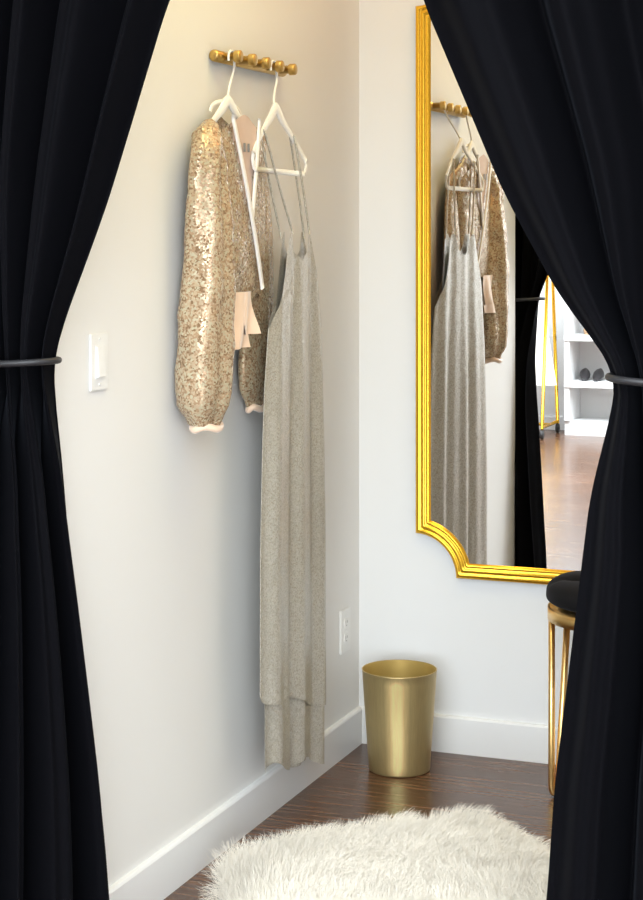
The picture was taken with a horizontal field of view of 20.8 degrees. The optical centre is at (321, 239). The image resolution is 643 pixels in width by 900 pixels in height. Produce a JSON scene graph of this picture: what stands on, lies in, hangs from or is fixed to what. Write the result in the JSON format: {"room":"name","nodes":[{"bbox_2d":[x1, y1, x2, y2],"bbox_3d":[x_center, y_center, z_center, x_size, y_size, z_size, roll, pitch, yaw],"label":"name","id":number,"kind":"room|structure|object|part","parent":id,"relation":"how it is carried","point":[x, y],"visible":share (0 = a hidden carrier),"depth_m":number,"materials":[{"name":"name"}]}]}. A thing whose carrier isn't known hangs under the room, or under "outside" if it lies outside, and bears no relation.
{"room":"clothing store fitting room","nodes":[
{"label":"clothing store fitting room","id":0,"kind":"room"},
{"bbox_2d":[55,0,358,886],"bbox_3d":[-0.261,0.075,4.269,0.110,2.750,1.760,0,0,21],"label":"wall","id":1,"kind":"structure","parent":0,"point":[164,518],"depth_m":4.01,"materials":[{"name":"paint"}]},
{"bbox_2d":[89,332,107,391],"bbox_3d":[-0.455,0.250,3.599,0.013,0.118,0.074,0,0,21],"label":"switch plate","id":2,"kind":"object","parent":1,"relation":"attached to","point":[98,342],"visible":1,"depth_m":3.59,"materials":[{"name":"white plastic"}]},
{"bbox_2d":[97,338,105,385],"bbox_3d":[-0.453,0.250,3.598,0.009,0.100,0.031,0,0,21],"label":"switch","id":3,"kind":"object","parent":2,"relation":"attached to","point":[101,342],"depth_m":3.60,"materials":[{"name":"white plastic"}]},
{"bbox_2d":[108,707,361,899],"bbox_3d":[-0.205,1.398,4.240,0.014,0.104,1.746,0,0,21],"label":"baseboard","id":4,"kind":"structure","parent":1,"relation":"attached to","point":[169,868],"depth_m":4.19,"materials":[{"name":"white paint"}]},
{"bbox_2d":[209,50,296,76],"bbox_3d":[-0.158,-0.432,4.294,0.066,0.029,0.430,0,0,21],"label":"hook rail","id":5,"kind":"object","parent":1,"relation":"attached to","point":[251,62],"visible":1,"depth_m":4.25,"materials":[{"name":"gold metal"}]},
{"bbox_2d":[174,49,273,433],"bbox_3d":[-0.193,-0.009,4.106,0.125,0.881,0.533,0,0,21],"label":"jacket","id":6,"kind":"object","parent":5,"relation":"hanging from","point":[226,301],"visible":0.93,"depth_m":3.92,"materials":[{"name":"gold fabric"}]},
{"bbox_3d":[-0.170,-0.085,4.097,0.013,0.406,0.191,0,0,21],"label":"jacket trim","id":7,"kind":"part","parent":6,"relation":"part of","materials":[{"name":"white"}]},
{"bbox_3d":[-0.155,-0.168,4.139,0.011,0.239,0.067,0,0,21],"label":"jacket trim","id":8,"kind":"part","parent":6,"relation":"part of","materials":[{"name":"white fabric"}]},
{"bbox_2d":[251,60,325,769],"bbox_3d":[-0.082,0.458,4.367,0.083,1.815,0.545,0,0,18],"label":"dress","id":9,"kind":"object","parent":5,"relation":"hanging from","point":[293,516],"visible":1,"depth_m":4.33,"materials":[{"name":"grey fabric"}]},
{"bbox_2d":[339,606,349,654],"bbox_3d":[0.067,1.102,4.952,0.008,0.124,0.078,0,0,21],"label":"outlet plate","id":10,"kind":"object","parent":1,"relation":"attached to","point":[344,615],"visible":1,"depth_m":4.94,"materials":[{"name":"white plastic"}]},
{"bbox_2d":[344,618,348,627],"bbox_3d":[0.070,1.081,4.951,0.002,0.025,0.035,0,0,21],"label":"socket","id":11,"kind":"object","parent":10,"relation":"attached to","point":[346,620],"depth_m":4.95,"materials":[{"name":"white plastic"}]},
{"bbox_2d":[344,633,348,642],"bbox_3d":[0.070,1.123,4.951,0.002,0.025,0.035,0,0,21],"label":"socket","id":12,"kind":"object","parent":10,"relation":"attached to","point":[346,635],"depth_m":4.95,"materials":[{"name":"white plastic"}]},
{"bbox_2d":[164,744,555,899],"bbox_3d":[-1.388,1.480,1.210,8.000,0.060,8.520,0,0,21],"label":"floor","id":13,"kind":"structure","parent":0,"point":[348,791],"depth_m":4.58,"materials":[{"name":"brown wood"}]},
{"bbox_2d":[198,802,550,899],"bbox_3d":[0.255,1.427,3.592,0.819,0.039,1.082,0,0,-30],"label":"sheepskin rug","id":14,"kind":"object","parent":13,"relation":"on","point":[456,855],"visible":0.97,"depth_m":3.81,"materials":[{"name":"white fur"}]},
{"bbox_2d":[362,660,436,777],"bbox_3d":[0.214,1.312,4.809,0.207,0.275,0.207,0,0,21],"label":"waste bin","id":15,"kind":"object","parent":13,"relation":"on","point":[399,695],"visible":1,"depth_m":4.73,"materials":[{"name":"gold metal"}]},
{"bbox_2d":[546,571,580,795],"bbox_3d":[0.775,1.164,4.562,0.380,0.571,0.380,0,0,21],"label":"stool","id":16,"kind":"object","parent":13,"relation":"on","point":[562,590],"visible":0.35,"depth_m":4.56,"materials":[{"name":"gold metal"}]},
{"bbox_2d":[546,571,580,611],"bbox_3d":[0.775,0.916,4.562,0.380,0.075,0.380,0,0,21],"label":"cushion","id":17,"kind":"object","parent":16,"relation":"on","point":[561,591],"depth_m":4.50,"materials":[{"name":"black fabric"}]},
{"bbox_2d":[359,0,573,725],"bbox_3d":[0.130,0.075,5.126,8.000,2.750,0.120,0,0,21],"label":"wall","id":18,"kind":"structure","parent":0,"point":[486,641],"depth_m":5.02,"materials":[{"name":"paint"}]},
{"bbox_2d":[358,706,557,764],"bbox_3d":[0.712,1.398,4.828,1.300,0.104,0.014,0,0,21],"label":"baseboard","id":19,"kind":"structure","parent":18,"relation":"attached to","point":[482,737],"depth_m":4.92,"materials":[{"name":"white paint"}]},
{"bbox_2d":[416,5,612,584],"bbox_3d":[0.651,0.084,4.845,0.817,1.738,0.027,0,0,21],"label":"mirror","id":20,"kind":"object","parent":18,"relation":"attached to","point":[514,397],"visible":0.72,"depth_m":4.92,"materials":[{"name":"gold metal"}]},
{"bbox_3d":[0.033,-1.044,3.077,1.780,0.053,0.045,0,0,21],"label":"curtain rod","id":21,"kind":"object","parent":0,"visible":0},
{"bbox_2d":[0,0,169,899],"bbox_3d":[-0.348,0.214,3.269,0.729,2.448,0.301,0,0,21],"label":"curtain","id":22,"kind":"object","parent":21,"relation":"hanging from","point":[73,73],"visible":1,"depth_m":3.31,"materials":[{"name":"black fabric"}]},
{"bbox_2d":[424,0,642,899],"bbox_3d":[0.401,0.214,2.940,0.813,2.448,0.144,0,0,21],"label":"curtain","id":23,"kind":"object","parent":21,"relation":"hanging from","point":[552,90],"visible":1,"depth_m":2.91,"materials":[{"name":"black fabric"}]}
]}

